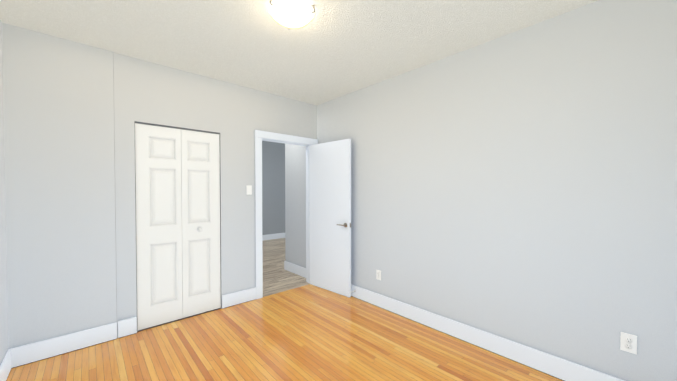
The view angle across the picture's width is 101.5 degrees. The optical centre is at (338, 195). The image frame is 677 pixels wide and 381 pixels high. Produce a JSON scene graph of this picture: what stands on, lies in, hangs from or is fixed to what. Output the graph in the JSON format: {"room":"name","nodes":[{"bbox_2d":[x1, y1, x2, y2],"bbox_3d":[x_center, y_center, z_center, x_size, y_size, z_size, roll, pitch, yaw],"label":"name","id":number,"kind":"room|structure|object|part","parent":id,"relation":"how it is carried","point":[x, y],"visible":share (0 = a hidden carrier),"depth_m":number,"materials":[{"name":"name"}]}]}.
{"room":"empty bedroom","nodes":[
{"label":"empty bedroom","id":0,"kind":"room"},
{"bbox_2d":[0,20,7,364],"bbox_3d":[-1.327,0.036,0.695,0.120,2.590,3.605,-1,1,-42],"label":"wall","id":1,"kind":"structure","parent":0,"point":[3,311],"depth_m":2.00,"materials":[{"name":"grey paint"}]},
{"bbox_2d":[0,348,15,380],"bbox_3d":[-1.316,1.254,0.806,0.019,0.150,3.485,-1,1,-42],"label":"baseboard","id":2,"kind":"structure","parent":1,"relation":"attached to","point":[9,361],"depth_m":2.01,"materials":[{"name":"grey wood"}]},
{"bbox_2d":[2,23,316,348],"bbox_3d":[-1.489,-0.005,3.071,3.070,2.590,0.135,-1,1,-42],"label":"wall","id":3,"kind":"structure","parent":0,"point":[73,111],"depth_m":2.39,"materials":[{"name":"grey paint"}]},
{"bbox_2d":[15,316,136,366],"bbox_3d":[-2.189,1.226,2.364,0.756,0.154,0.034,-1,1,-42],"label":"baseboard","id":4,"kind":"structure","parent":3,"relation":"attached to","point":[45,349],"depth_m":2.32,"materials":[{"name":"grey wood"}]},
{"bbox_2d":[135,123,182,330],"bbox_3d":[-1.787,0.299,2.772,0.392,1.976,0.035,-1,1,-42],"label":"bifold closet door","id":5,"kind":"structure","parent":3,"relation":"in","point":[158,219],"depth_m":2.75,"materials":[{"name":"wood"}]},
{"bbox_2d":[134,121,220,286],"bbox_3d":[-1.644,0.293,2.900,0.784,2.000,0.047,-1,1,-42],"label":"trim","id":6,"kind":"structure","parent":3,"relation":"attached to","point":[220,184],"depth_m":2.85,"materials":[{"name":"wood"}]},
{"bbox_2d":[181,129,220,317],"bbox_3d":[-1.485,0.295,3.014,0.386,1.976,0.071,-1,1,-42],"label":"bifold closet door","id":7,"kind":"structure","parent":3,"relation":"in","point":[200,192],"depth_m":3.01,"materials":[{"name":"white wood"}]},
{"bbox_2d":[222,287,255,308],"bbox_3d":[-1.174,1.212,3.295,0.415,0.150,0.016,-1,1,-42],"label":"baseboard","id":8,"kind":"structure","parent":3,"relation":"attached to","point":[228,300],"depth_m":3.28,"materials":[{"name":"grey wood"}]},
{"bbox_2d":[246,185,251,194],"bbox_3d":[-1.083,-0.070,3.358,0.070,0.114,0.012,-1,1,-42],"label":"light switch","id":9,"kind":"object","parent":3,"relation":"attached to","point":[248,189],"visible":1,"depth_m":3.35,"materials":[{"name":"white plastic"}]},
{"bbox_2d":[255,130,317,298],"bbox_3d":[-0.719,0.232,3.783,0.973,2.093,0.165,-1,1,-42],"label":"door frame","id":10,"kind":"structure","parent":3,"relation":"attached to","point":[259,135],"depth_m":3.46,"materials":[{"name":"white wood"}]},
{"bbox_2d":[309,139,350,296],"bbox_3d":[-0.132,0.278,3.711,0.766,1.980,0.144,1,1,43],"label":"door","id":11,"kind":"structure","parent":10,"relation":"attached to","point":[329,216],"depth_m":3.66,"materials":[{"name":"white wood"}]},
{"bbox_2d":[262,141,284,234],"bbox_3d":[-2.359,-0.281,7.281,4.140,3.000,0.120,-1,1,-42],"label":"wall","id":12,"kind":"structure","parent":0,"point":[273,187],"depth_m":7.68,"materials":[{"name":"paint"}]},
{"bbox_2d":[262,233,284,240],"bbox_3d":[-2.313,1.145,7.255,3.900,0.150,0.016,-1,1,-42],"label":"baseboard","id":13,"kind":"structure","parent":12,"relation":"attached to","point":[278,235],"depth_m":7.70,"materials":[{"name":"white wood"}]},
{"bbox_2d":[6,238,562,380],"bbox_3d":[-0.513,1.303,4.041,5.790,0.063,7.440,-1,1,-42],"label":"floor","id":14,"kind":"structure","parent":0,"point":[309,332],"depth_m":2.34,"materials":[{"name":"brown wood"}]},
{"bbox_2d":[0,0,597,104],"bbox_3d":[-0.194,-1.317,1.708,3.190,0.080,3.620,-1,1,-42],"label":"ceiling","id":15,"kind":"structure","parent":0,"point":[333,49],"depth_m":2.19,"materials":[{"name":"white paint"}]},
{"bbox_2d":[268,0,314,29],"bbox_3d":[-0.327,-1.228,1.899,0.330,0.103,0.318,-1,1,-42],"label":"flush-mount light","id":16,"kind":"object","parent":15,"relation":"attached to","point":[313,6],"depth_m":1.84,"materials":[{"name":"white glass"}]},
{"bbox_3d":[-0.323,-1.228,1.903,0.318,0.102,0.318,-1,1,-42],"label":"flush-mount light shade","id":17,"kind":"part","parent":16,"relation":"part of","materials":[{"name":"white glass"}]},
{"bbox_2d":[285,0,676,380],"bbox_3d":[0.648,-0.210,3.083,0.120,3.000,4.500,-1,1,-42],"label":"wall","id":18,"kind":"structure","parent":0,"point":[519,186],"depth_m":2.08,"materials":[{"name":"grey paint"}]},
{"bbox_2d":[284,261,305,277],"bbox_3d":[-0.657,1.192,4.448,0.019,0.150,0.720,-1,1,-42],"label":"baseboard","id":19,"kind":"structure","parent":18,"relation":"attached to","point":[295,269],"depth_m":4.48,"materials":[{"name":"white wood"}]},
{"bbox_2d":[376,269,380,279],"bbox_3d":[0.466,0.918,3.208,0.009,0.116,0.072,-1,1,-42],"label":"electrical outlet","id":20,"kind":"object","parent":18,"relation":"attached to","point":[378,274],"visible":1,"depth_m":3.21,"materials":[{"name":"white plastic"}]},
{"bbox_2d":[351,284,623,380],"bbox_3d":[0.860,1.221,2.771,0.019,0.150,3.476,-1,1,-42],"label":"baseboard","id":21,"kind":"structure","parent":18,"relation":"attached to","point":[552,365],"depth_m":2.30,"materials":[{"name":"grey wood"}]},
{"bbox_2d":[620,332,636,354],"bbox_3d":[1.809,0.918,1.725,0.009,0.116,0.072,-1,1,-42],"label":"electrical outlet","id":22,"kind":"object","parent":18,"relation":"attached to","point":[628,342],"visible":1,"depth_m":1.72,"materials":[{"name":"white plastic"}]}
]}

